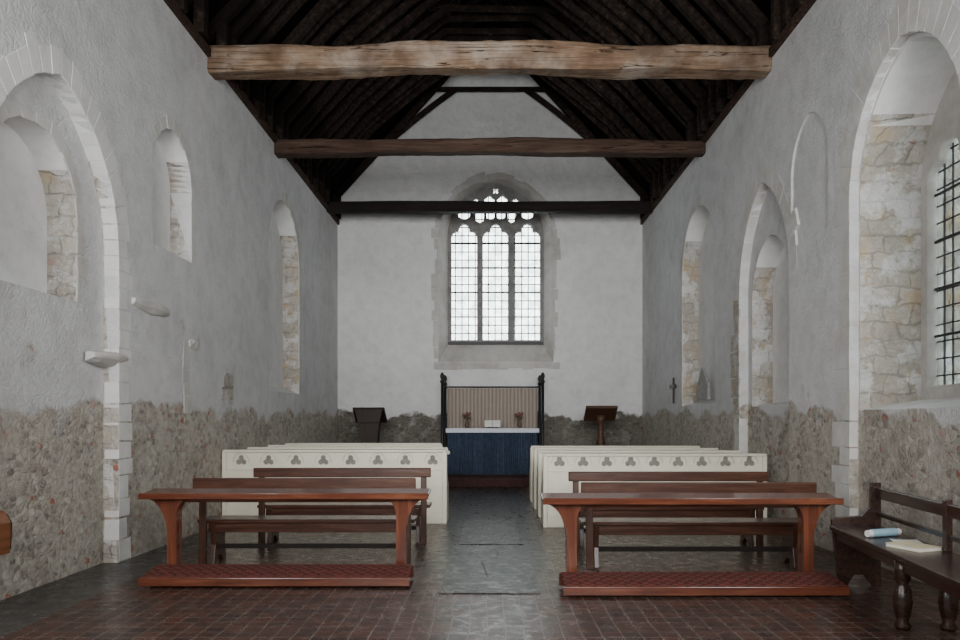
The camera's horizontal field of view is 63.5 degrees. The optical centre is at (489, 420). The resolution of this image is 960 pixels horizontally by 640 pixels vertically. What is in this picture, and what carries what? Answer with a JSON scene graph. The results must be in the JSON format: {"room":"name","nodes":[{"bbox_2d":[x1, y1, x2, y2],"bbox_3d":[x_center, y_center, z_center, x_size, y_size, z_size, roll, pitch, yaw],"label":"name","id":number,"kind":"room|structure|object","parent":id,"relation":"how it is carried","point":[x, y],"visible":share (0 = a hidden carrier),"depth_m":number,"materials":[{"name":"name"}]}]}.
{"room":"church","nodes":[
{"label":"church","id":0,"kind":"room"},
{"bbox_2d":[0,0,337,600],"bbox_3d":[-4.515,-1.730,9.400,1.170,6.660,21.200,0,0,0],"label":"wall","id":1,"kind":"structure","parent":0,"point":[139,65],"depth_m":8.81,"materials":[{"name":"paint"}]},
{"bbox_2d":[0,510,11,555],"bbox_3d":[-3.741,0.810,5.535,0.375,0.380,0.570,0,0,0],"label":"box","id":2,"kind":"object","parent":1,"relation":"attached to","point":[5,521],"visible":1,"depth_m":5.70,"materials":[{"name":"brown wood"}]},
{"bbox_2d":[0,98,85,301],"bbox_3d":[-4.095,-1.992,6.990,0.021,1.624,1.685,0,0,0],"label":"trim","id":3,"kind":"structure","parent":1,"relation":"attached to","point":[13,108],"depth_m":7.51,"materials":[{"name":"stone"}]},
{"bbox_2d":[0,32,132,561],"bbox_3d":[-4.001,-0.959,7.106,0.158,4.904,2.843,0,0,0],"label":"trim","id":4,"kind":"structure","parent":1,"relation":"attached to","point":[28,57],"depth_m":8.19,"materials":[{"name":"beige stone"}]},
{"bbox_2d":[85,350,128,366],"bbox_3d":[-3.966,-0.644,8.125,0.181,0.163,0.750,0,0,0],"label":"corbel","id":5,"kind":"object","parent":1,"relation":"attached to","point":[100,358],"depth_m":7.94,"materials":[{"name":"stone"}]},
{"bbox_2d":[132,297,169,316],"bbox_3d":[-3.909,-1.305,8.975,0.095,0.172,0.950,0,0,0],"label":"trim","id":6,"kind":"structure","parent":1,"relation":"attached to","point":[147,306],"depth_m":8.88,"materials":[{"name":"stone"}]},
{"bbox_2d":[153,114,196,265],"bbox_3d":[-3.935,-2.920,9.710,0.021,1.690,1.351,0,0,0],"label":"trim","id":7,"kind":"structure","parent":1,"relation":"attached to","point":[170,120],"depth_m":10.16,"materials":[{"name":"stone"}]},
{"bbox_2d":[182,339,191,412],"bbox_3d":[-3.938,-0.579,10.053,0.025,0.958,0.305,0,0,0],"label":"trim","id":8,"kind":"structure","parent":1,"relation":"attached to","point":[186,358],"depth_m":10.02,"materials":[{"name":"stone"}]},
{"bbox_2d":[189,339,199,350],"bbox_3d":[-3.920,-1.006,10.275,0.069,0.169,0.350,0,0,0],"label":"trim","id":9,"kind":"structure","parent":1,"relation":"attached to","point":[194,344],"depth_m":10.23,"materials":[{"name":"stone"}]},
{"bbox_2d":[222,367,232,404],"bbox_3d":[-3.937,-0.525,11.605,0.026,0.550,0.510,0,0,0],"label":"trim","id":10,"kind":"structure","parent":1,"relation":"attached to","point":[227,389],"depth_m":11.58,"materials":[{"name":"stone"}]},
{"bbox_2d":[163,0,339,224],"bbox_3d":[-4.015,-5.121,9.400,0.270,0.118,21.200,0,0,0],"label":"trim","id":11,"kind":"structure","parent":1,"relation":"on","point":[174,7],"depth_m":12.15,"materials":[{"name":"brown wood"}]},
{"bbox_2d":[204,0,772,45],"bbox_3d":[0.067,-7.560,11.191,9.111,5.051,0.120,1,-1,0],"label":"rafter","id":12,"kind":"object","parent":11,"relation":"on","point":[219,25],"visible":0.39,"depth_m":11.12,"materials":[{"name":"brown wood"}]},
{"bbox_2d":[175,0,804,13],"bbox_3d":[-0.002,-7.590,9.688,9.111,5.051,0.120,0,0,1],"label":"frame","id":13,"kind":"object","parent":11,"relation":"on","point":[183,4],"visible":0.3,"depth_m":9.70,"materials":[{"name":"brown wood"}]},
{"bbox_2d":[212,0,770,45],"bbox_3d":[0.059,-7.564,11.513,9.111,5.051,0.121,0,0,1],"label":"rafter","id":14,"kind":"object","parent":11,"relation":"on","point":[252,11],"visible":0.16,"depth_m":11.51,"materials":[{"name":"brown wood"}]},
{"bbox_2d":[248,0,739,118],"bbox_3d":[-0.053,-7.568,13.002,9.111,5.051,0.121,-1,0,0],"label":"rafter","id":15,"kind":"object","parent":11,"relation":"on","point":[322,6],"visible":0.6,"depth_m":12.96,"materials":[{"name":"brown wood"}]},
{"bbox_2d":[282,190,301,393],"bbox_3d":[-3.934,-2.474,15.408,0.021,3.851,1.536,0,0,0],"label":"trim","id":16,"kind":"structure","parent":1,"relation":"attached to","point":[285,197],"depth_m":15.97,"materials":[{"name":"stone"}]},
{"bbox_2d":[300,0,670,184],"bbox_3d":[-0.054,-7.574,16.811,9.111,5.051,0.122,0,0,-1],"label":"frame","id":17,"kind":"object","parent":1,"relation":"on","point":[601,85],"visible":0.41,"depth_m":16.78,"materials":[{"name":"brown wood"}]},
{"bbox_2d":[312,0,665,191],"bbox_3d":[-0.024,-7.570,17.119,9.111,5.051,0.122,-1,1,1],"label":"frame","id":18,"kind":"object","parent":1,"relation":"on","point":[387,86],"visible":0.35,"depth_m":17.11,"materials":[{"name":"brown wood"}]},
{"bbox_2d":[207,39,771,79],"bbox_3d":[0.000,-5.077,10.949,8.560,0.475,0.383,0,0,0],"label":"tie beam","id":19,"kind":"structure","parent":1,"relation":"on","point":[555,58],"depth_m":10.80,"materials":[{"name":"brown wood"}]},
{"bbox_2d":[326,201,653,213],"bbox_3d":[0.000,-5.165,18.750,8.560,0.270,0.279,0,0,0],"label":"tie beam","id":20,"kind":"structure","parent":1,"relation":"on","point":[335,207],"depth_m":18.62,"materials":[{"name":"brown wood"}]},
{"bbox_2d":[249,0,730,121],"bbox_3d":[-0.036,-7.618,13.345,9.111,5.051,0.121,0,1,-1],"label":"frame","id":21,"kind":"object","parent":1,"relation":"on","point":[638,6],"visible":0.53,"depth_m":13.36,"materials":[{"name":"brown wood"}]},
{"bbox_2d":[284,0,696,140],"bbox_3d":[-0.042,-7.574,14.850,9.111,5.051,0.122,0,0,0],"label":"frame","id":22,"kind":"object","parent":1,"relation":"on","point":[593,18],"visible":0.63,"depth_m":14.80,"materials":[{"name":"brown wood"}]},
{"bbox_2d":[186,0,795,35],"bbox_3d":[0.026,-7.610,10.239,9.111,5.051,0.122,0,0,1],"label":"frame","id":23,"kind":"object","parent":1,"relation":"on","point":[199,7],"visible":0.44,"depth_m":10.27,"materials":[{"name":"brown wood"}]},
{"bbox_2d":[235,0,749,90],"bbox_3d":[-0.061,-7.618,11.955,9.111,5.051,0.121,-1,1,1],"label":"frame","id":24,"kind":"object","parent":1,"relation":"on","point":[709,7],"visible":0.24,"depth_m":11.96,"materials":[{"name":"brown wood"}]},
{"bbox_2d":[266,0,719,132],"bbox_3d":[-0.052,-7.611,13.861,9.111,5.051,0.123,-1,0,-2],"label":"frame","id":25,"kind":"object","parent":1,"relation":"on","point":[350,8],"visible":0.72,"depth_m":13.87,"materials":[{"name":"brown wood"}]},
{"bbox_2d":[321,0,665,202],"bbox_3d":[-0.062,-7.586,18.117,9.111,5.051,0.121,-1,-1,0],"label":"frame","id":26,"kind":"object","parent":1,"relation":"on","point":[570,90],"visible":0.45,"depth_m":18.07,"materials":[{"name":"brown wood"}]},
{"bbox_2d":[301,0,686,177],"bbox_3d":[-0.030,-7.613,16.348,9.111,5.051,0.122,0,0,1],"label":"frame","id":27,"kind":"object","parent":1,"relation":"on","point":[535,19],"visible":0.48,"depth_m":16.31,"materials":[{"name":"brown wood"}]},
{"bbox_2d":[274,0,713,139],"bbox_3d":[-0.037,-7.606,14.329,9.111,5.051,0.121,0,0,1],"label":"frame","id":28,"kind":"object","parent":1,"relation":"on","point":[374,9],"visible":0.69,"depth_m":14.33,"materials":[{"name":"brown wood"}]},
{"bbox_2d":[289,0,700,163],"bbox_3d":[0.013,-7.594,15.271,9.111,5.051,0.122,-1,1,1],"label":"frame","id":29,"kind":"object","parent":1,"relation":"on","point":[391,30],"visible":0.44,"depth_m":15.26,"materials":[{"name":"brown wood"}]},
{"bbox_2d":[189,0,489,196],"bbox_3d":[-2.650,-7.360,9.750,5.300,5.950,22.500,0,0,0],"label":"ceiling","id":30,"kind":"structure","parent":0,"point":[215,6],"depth_m":15.39,"materials":[{"name":"brown wood"}]},
{"bbox_2d":[0,487,959,639],"bbox_3d":[0.000,1.575,9.900,10.400,0.150,22.200,0,0,0],"label":"floor","id":31,"kind":"structure","parent":0,"point":[103,601],"depth_m":6.41,"materials":[{"name":"brown tile"}]},
{"bbox_2d":[138,488,430,585],"bbox_3d":[-1.940,1.080,7.270,2.720,0.839,0.680,0,0,0],"label":"kneeler","id":32,"kind":"object","parent":31,"relation":"on","point":[171,501],"visible":1,"depth_m":7.26,"materials":[{"name":"red wood"}]},
{"bbox_2d":[193,478,417,563],"bbox_3d":[-1.925,1.045,8.249,2.310,0.910,0.459,0,0,0],"label":"bench","id":33,"kind":"object","parent":31,"relation":"on","point":[218,525],"visible":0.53,"depth_m":8.11,"materials":[{"name":"brown wood"}]},
{"bbox_2d":[222,450,448,523],"bbox_3d":[-2.270,0.960,11.553,3.280,1.080,0.515,0,0,0],"label":"pew","id":34,"kind":"object","parent":31,"relation":"on","point":[235,463],"visible":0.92,"depth_m":11.34,"materials":[{"name":"beige paint"}]},
{"bbox_2d":[232,452,249,461],"bbox_3d":[-3.640,0.527,11.329,0.250,0.145,0.018,0,0,0],"label":"carving","id":35,"kind":"object","parent":34,"relation":"attached to","point":[236,456],"depth_m":11.34,"materials":[{"name":"white stone"}]},
{"bbox_2d":[260,452,276,461],"bbox_3d":[-3.240,0.527,11.329,0.250,0.145,0.018,0,0,0],"label":"carving","id":36,"kind":"object","parent":34,"relation":"attached to","point":[264,456],"depth_m":11.34,"materials":[{"name":"white stone"}]},
{"bbox_2d":[287,452,303,461],"bbox_3d":[-2.840,0.527,11.329,0.250,0.145,0.018,0,0,0],"label":"carving","id":37,"kind":"object","parent":34,"relation":"attached to","point":[291,456],"depth_m":11.34,"materials":[{"name":"white stone"}]},
{"bbox_2d":[314,452,331,461],"bbox_3d":[-2.440,0.527,11.329,0.250,0.145,0.018,0,0,0],"label":"carving","id":38,"kind":"object","parent":34,"relation":"attached to","point":[318,456],"depth_m":11.34,"materials":[{"name":"white stone"}]},
{"bbox_2d":[342,452,358,461],"bbox_3d":[-2.040,0.527,11.329,0.250,0.145,0.018,0,0,0],"label":"carving","id":39,"kind":"object","parent":34,"relation":"attached to","point":[346,456],"depth_m":11.34,"materials":[{"name":"white stone"}]},
{"bbox_2d":[369,452,385,461],"bbox_3d":[-1.640,0.527,11.329,0.250,0.145,0.018,0,0,0],"label":"carving","id":40,"kind":"object","parent":34,"relation":"attached to","point":[373,456],"depth_m":11.34,"materials":[{"name":"white stone"}]},
{"bbox_2d":[397,452,413,461],"bbox_3d":[-1.240,0.527,11.329,0.250,0.145,0.018,0,0,0],"label":"carving","id":41,"kind":"object","parent":34,"relation":"attached to","point":[401,456],"depth_m":11.34,"materials":[{"name":"white stone"}]},
{"bbox_2d":[424,452,440,461],"bbox_3d":[-0.840,0.527,11.329,0.250,0.145,0.018,0,0,0],"label":"carving","id":42,"kind":"object","parent":34,"relation":"attached to","point":[428,456],"depth_m":11.34,"materials":[{"name":"white stone"}]},
{"bbox_2d":[253,468,431,543],"bbox_3d":[-1.800,1.035,9.649,2.160,0.930,0.459,0,0,0],"label":"bench","id":43,"kind":"object","parent":31,"relation":"on","point":[272,508],"visible":0.84,"depth_m":9.46,"materials":[{"name":"brown wood"}]},
{"bbox_2d":[247,447,444,449],"bbox_3d":[-2.320,0.960,12.703,3.180,1.080,0.515,0,0,0],"label":"pew","id":44,"kind":"object","parent":31,"relation":"on","point":[248,448],"visible":0.09,"depth_m":12.45,"materials":[{"name":"beige paint"}]},
{"bbox_2d":[268,445,441,446],"bbox_3d":[-2.337,0.960,13.852,3.146,1.080,0.515,0,0,0],"label":"pew","id":45,"kind":"object","parent":31,"relation":"on","point":[268,445],"visible":0.06,"depth_m":13.60,"materials":[{"name":"beige paint"}]},
{"bbox_2d":[285,443,449,453],"bbox_3d":[-2.337,0.960,15.002,3.146,1.080,0.515,0,0,0],"label":"pew","id":46,"kind":"object","parent":31,"relation":"on","point":[445,448],"visible":0.14,"depth_m":14.74,"materials":[{"name":"beige paint"}]},
{"bbox_2d":[447,471,528,486],"bbox_3d":[0.000,1.400,18.800,7.860,0.200,2.400,0,0,0],"label":"step","id":47,"kind":"structure","parent":31,"relation":"on","point":[454,480],"depth_m":17.60,"materials":[{"name":"red carpet"}]},
{"bbox_2d":[353,407,386,442],"bbox_3d":[-2.820,0.492,18.229,0.740,1.617,0.492,0,0,0],"label":"lectern","id":48,"kind":"object","parent":47,"relation":"on","point":[369,419],"visible":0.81,"depth_m":18.06,"materials":[{"name":"brown wood"}]},
{"bbox_2d":[446,428,538,474],"bbox_3d":[0.060,0.738,18.958,2.240,1.125,0.805,0,0,0],"label":"altar","id":49,"kind":"object","parent":47,"relation":"on","point":[473,451],"visible":0.93,"depth_m":18.63,"materials":[{"name":"blue fabric"}]},
{"bbox_2d":[462,412,470,427],"bbox_3d":[-0.572,-0.027,18.931,0.225,0.400,0.229,0,0,0],"label":"flower vase","id":50,"kind":"object","parent":49,"relation":"on","point":[466,415],"visible":1,"depth_m":18.90,"materials":[{"name":"ceramic"}]},
{"bbox_2d":[485,420,499,427],"bbox_3d":[0.060,0.078,18.920,0.380,0.190,0.160,0,0,0],"label":"book","id":51,"kind":"object","parent":49,"relation":"on","point":[488,423],"visible":0.9,"depth_m":18.91,"materials":[{"name":"white paper"}]},
{"bbox_2d":[514,412,523,427],"bbox_3d":[0.708,-0.027,18.931,0.225,0.400,0.229,0,0,0],"label":"flower vase","id":52,"kind":"object","parent":49,"relation":"on","point":[518,416],"visible":0.99,"depth_m":18.90,"materials":[{"name":"ceramic"}]},
{"bbox_2d":[440,372,544,447],"bbox_3d":[0.060,0.065,19.060,2.520,2.470,1.240,0,0,0],"label":"frame","id":53,"kind":"object","parent":47,"relation":"on","point":[541,381],"visible":0.81,"depth_m":19.59,"materials":[{"name":"brown wood"}]},
{"bbox_2d":[447,388,536,427],"bbox_3d":[0.060,-0.265,19.620,2.280,1.130,0.049,0,0,0],"label":"curtain","id":54,"kind":"object","parent":53,"relation":"hanging from","point":[501,404],"visible":0.73,"depth_m":19.62,"materials":[{"name":"beige fabric"}]},
{"bbox_2d":[584,406,617,445],"bbox_3d":[2.600,0.472,18.218,0.740,1.657,0.515,0,0,0],"label":"lectern","id":55,"kind":"object","parent":47,"relation":"on","point":[600,414],"visible":0.59,"depth_m":18.13,"materials":[{"name":"brown wood"}]},
{"bbox_2d":[439,545,539,593],"bbox_3d":[0.000,1.495,8.009,0.893,0.010,2.592,0,0,0],"label":"slab","id":56,"kind":"object","parent":31,"relation":"on","point":[471,569],"visible":1,"depth_m":7.67,"materials":[{"name":"stone"}]},
{"bbox_2d":[459,520,521,544],"bbox_3d":[0.001,1.495,10.551,0.770,0.010,2.313,0,0,0],"label":"slab","id":57,"kind":"object","parent":31,"relation":"on","point":[474,532],"visible":1,"depth_m":10.26,"materials":[{"name":"stone"}]},
{"bbox_2d":[529,446,699,501],"bbox_3d":[2.325,0.980,14.602,3.150,1.040,0.515,0,0,0],"label":"pew","id":58,"kind":"object","parent":31,"relation":"on","point":[532,447],"visible":0.12,"depth_m":14.35,"materials":[{"name":"beige paint"}]},
{"bbox_2d":[532,448,717,508],"bbox_3d":[2.325,0.980,13.453,3.150,1.040,0.515,0,0,0],"label":"pew","id":59,"kind":"object","parent":31,"relation":"on","point":[535,464],"visible":0.16,"depth_m":13.19,"materials":[{"name":"beige paint"}]},
{"bbox_2d":[536,450,739,516],"bbox_3d":[2.325,0.980,12.303,3.150,1.040,0.515,0,0,0],"label":"pew","id":60,"kind":"object","parent":31,"relation":"on","point":[541,452],"visible":0.17,"depth_m":12.05,"materials":[{"name":"beige paint"}]},
{"bbox_2d":[541,453,766,527],"bbox_3d":[2.325,0.978,11.152,3.150,1.045,0.515,0,0,0],"label":"pew","id":61,"kind":"object","parent":31,"relation":"on","point":[556,469],"visible":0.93,"depth_m":10.94,"materials":[{"name":"beige paint"}]},
{"bbox_2d":[693,453,710,463],"bbox_3d":[2.990,0.527,10.929,0.250,0.145,0.018,0,0,0],"label":"carving","id":62,"kind":"object","parent":61,"relation":"attached to","point":[697,459],"depth_m":10.94,"materials":[{"name":"white stone"}]},
{"bbox_2d":[717,453,734,463],"bbox_3d":[3.325,0.527,10.929,0.250,0.145,0.018,0,0,0],"label":"carving","id":63,"kind":"object","parent":61,"relation":"attached to","point":[730,457],"depth_m":10.94,"materials":[{"name":"white stone"}]},
{"bbox_2d":[568,472,768,546],"bbox_3d":[2.115,1.050,9.399,2.370,0.900,0.459,0,0,0],"label":"bench","id":64,"kind":"object","parent":31,"relation":"on","point":[575,477],"visible":0.6,"depth_m":9.19,"materials":[{"name":"brown wood"}]},
{"bbox_2d":[540,493,849,595],"bbox_3d":[1.810,1.085,6.900,2.680,0.829,0.680,0,0,0],"label":"kneeler","id":65,"kind":"object","parent":31,"relation":"on","point":[808,507],"visible":1,"depth_m":6.89,"materials":[{"name":"red wood"}]},
{"bbox_2d":[578,482,816,568],"bbox_3d":[2.110,1.060,8.050,2.380,0.880,0.459,0,0,0],"label":"bench","id":66,"kind":"object","parent":31,"relation":"on","point":[786,527],"visible":0.8,"depth_m":7.93,"materials":[{"name":"brown wood"}]},
{"bbox_2d":[829,482,959,631],"bbox_3d":[3.137,1.030,5.636,0.450,0.940,2.940,0,0,7],"label":"bench","id":67,"kind":"object","parent":31,"relation":"on","point":[855,553],"visible":0.96,"depth_m":5.77,"materials":[{"name":"brown wood"}]},
{"bbox_2d":[865,528,901,536],"bbox_3d":[3.227,0.916,6.360,0.340,0.065,0.066,0,0,-20],"label":"paper roll","id":68,"kind":"object","parent":67,"relation":"on","point":[885,532],"visible":1,"depth_m":6.33,"materials":[{"name":"blue paper"}]},
{"bbox_2d":[890,539,921,542],"bbox_3d":[3.257,0.945,6.053,0.200,0.005,0.290,0,0,17],"label":"paper sheet","id":69,"kind":"object","parent":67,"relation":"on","point":[893,540],"visible":0.45,"depth_m":6.13,"materials":[{"name":"white paper"}]},
{"bbox_2d":[885,541,941,552],"bbox_3d":[3.149,0.934,5.765,0.220,0.030,0.300,0,0,-20],"label":"booklet","id":70,"kind":"object","parent":67,"relation":"on","point":[905,545],"visible":1,"depth_m":5.72,"materials":[{"name":"paper"}]},
{"bbox_2d":[338,34,641,470],"bbox_3d":[0.000,-4.308,20.475,10.200,11.815,0.950,0,0,0],"label":"wall","id":71,"kind":"structure","parent":0,"point":[386,262],"depth_m":20.00,"materials":[{"name":"paint"}]},
{"bbox_2d":[448,184,543,344],"bbox_3d":[0.150,-4.110,20.431,2.564,4.264,0.222,0,0,0],"label":"window","id":72,"kind":"structure","parent":71,"relation":"in","point":[479,229],"depth_m":20.38,"materials":[{"name":"glass"}]},
{"bbox_2d":[431,172,560,358],"bbox_3d":[0.154,-4.013,19.995,3.353,4.829,0.050,0,0,0],"label":"trim","id":73,"kind":"structure","parent":71,"relation":"attached to","point":[472,180],"depth_m":19.98,"materials":[{"name":"stone"}]},
{"bbox_2d":[434,362,559,369],"bbox_3d":[0.179,-1.417,20.010,3.242,0.186,0.080,0,0,0],"label":"trim","id":74,"kind":"structure","parent":71,"relation":"attached to","point":[437,365],"depth_m":19.97,"materials":[{"name":"stone"}]},
{"bbox_2d":[490,0,770,195],"bbox_3d":[2.650,-7.360,9.750,5.300,5.950,22.500,0,0,0],"label":"ceiling","id":75,"kind":"structure","parent":0,"point":[764,6],"depth_m":15.74,"materials":[{"name":"brown wood"}]},
{"bbox_2d":[642,0,959,581],"bbox_3d":[4.515,-1.730,9.400,1.170,6.660,21.200,0,0,0],"label":"wall","id":76,"kind":"structure","parent":0,"point":[792,121],"depth_m":9.50,"materials":[{"name":"paint"}]},
{"bbox_2d":[274,137,705,157],"bbox_3d":[0.000,-5.017,14.251,8.560,0.316,0.314,0,0,0],"label":"tie beam","id":77,"kind":"structure","parent":76,"relation":"on","point":[506,146],"depth_m":14.12,"materials":[{"name":"brown wood"}]},
{"bbox_2d":[298,0,685,172],"bbox_3d":[0.049,-7.575,15.887,9.111,5.051,0.121,0,-1,-2],"label":"frame","id":78,"kind":"object","parent":76,"relation":"on","point":[544,12],"visible":0.46,"depth_m":15.88,"materials":[{"name":"brown wood"}]},
{"bbox_2d":[186,0,797,42],"bbox_3d":[0.008,-7.606,10.516,9.111,5.051,0.122,1,0,0],"label":"frame","id":79,"kind":"object","parent":76,"relation":"on","point":[776,5],"visible":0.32,"depth_m":10.43,"materials":[{"name":"brown wood"}]},
{"bbox_2d":[318,0,672,196],"bbox_3d":[0.035,-7.597,17.766,9.111,5.051,0.123,1,-1,1],"label":"frame","id":80,"kind":"object","parent":76,"relation":"on","point":[405,83],"visible":0.52,"depth_m":17.73,"materials":[{"name":"brown wood"}]},
{"bbox_2d":[669,378,675,402],"bbox_3d":[3.893,-0.650,16.500,0.050,0.540,0.440,0,0,0],"label":"wall cross","id":81,"kind":"object","parent":76,"relation":"attached to","point":[673,385],"visible":1,"depth_m":16.47,"materials":[{"name":"brown wood"}]},
{"bbox_2d":[680,195,699,406],"bbox_3d":[3.934,-2.274,15.262,0.021,3.960,1.585,0,0,0],"label":"trim","id":82,"kind":"structure","parent":76,"relation":"attached to","point":[696,204],"depth_m":15.85,"materials":[{"name":"stone"}]},
{"bbox_2d":[697,367,710,399],"bbox_3d":[4.030,-0.708,14.625,0.060,0.616,0.750,0,0,0],"label":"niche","id":83,"kind":"object","parent":76,"relation":"on","point":[704,385],"visible":1,"depth_m":14.52,"materials":[{"name":"stone"}]},
{"bbox_2d":[640,0,816,224],"bbox_3d":[4.015,-5.121,9.400,0.270,0.118,21.200,0,0,0],"label":"trim","id":84,"kind":"structure","parent":76,"relation":"on","point":[798,16],"depth_m":12.20,"materials":[{"name":"brown wood"}]},
{"bbox_2d":[242,0,737,98],"bbox_3d":[-0.028,-7.608,12.416,9.111,5.051,0.122,0,-1,0],"label":"rafter","id":85,"kind":"object","parent":84,"relation":"on","point":[685,7],"visible":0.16,"depth_m":12.35,"materials":[{"name":"brown wood"}]},
{"bbox_2d":[330,24,649,218],"bbox_3d":[0.015,-7.595,19.800,9.111,5.051,0.120,0,0,0],"label":"frame","id":86,"kind":"object","parent":84,"relation":"on","point":[568,117],"visible":0.73,"depth_m":19.74,"materials":[{"name":"brown wood"}]},
{"bbox_2d":[325,0,655,208],"bbox_3d":[0.041,-7.581,18.474,9.111,5.051,0.120,1,1,-1],"label":"frame","id":87,"kind":"object","parent":84,"relation":"on","point":[639,166],"visible":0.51,"depth_m":18.44,"materials":[{"name":"brown wood"}]},
{"bbox_2d":[730,300,740,433],"bbox_3d":[3.936,-0.862,12.432,0.029,2.130,0.444,0,0,0],"label":"trim","id":88,"kind":"structure","parent":76,"relation":"attached to","point":[734,357],"depth_m":12.39,"materials":[{"name":"stone"}]},
{"bbox_2d":[732,165,799,452],"bbox_3d":[3.993,-1.102,11.242,0.134,5.205,2.681,0,0,0],"label":"trim","id":89,"kind":"structure","parent":76,"relation":"attached to","point":[765,180],"depth_m":11.82,"materials":[{"name":"stone"}]},
{"bbox_2d":[832,0,959,550],"bbox_3d":[3.973,-1.284,7.466,0.094,5.570,2.900,0,0,0],"label":"trim","id":90,"kind":"structure","parent":76,"relation":"attached to","point":[844,434],"depth_m":8.46,"materials":[{"name":"stone"}]},
{"bbox_2d":[921,71,959,399],"bbox_3d":[4.750,-1.935,7.430,0.164,3.434,1.964,0,0,0],"label":"window","id":91,"kind":"structure","parent":76,"relation":"in","point":[940,303],"depth_m":8.15,"materials":[{"name":"glass"}]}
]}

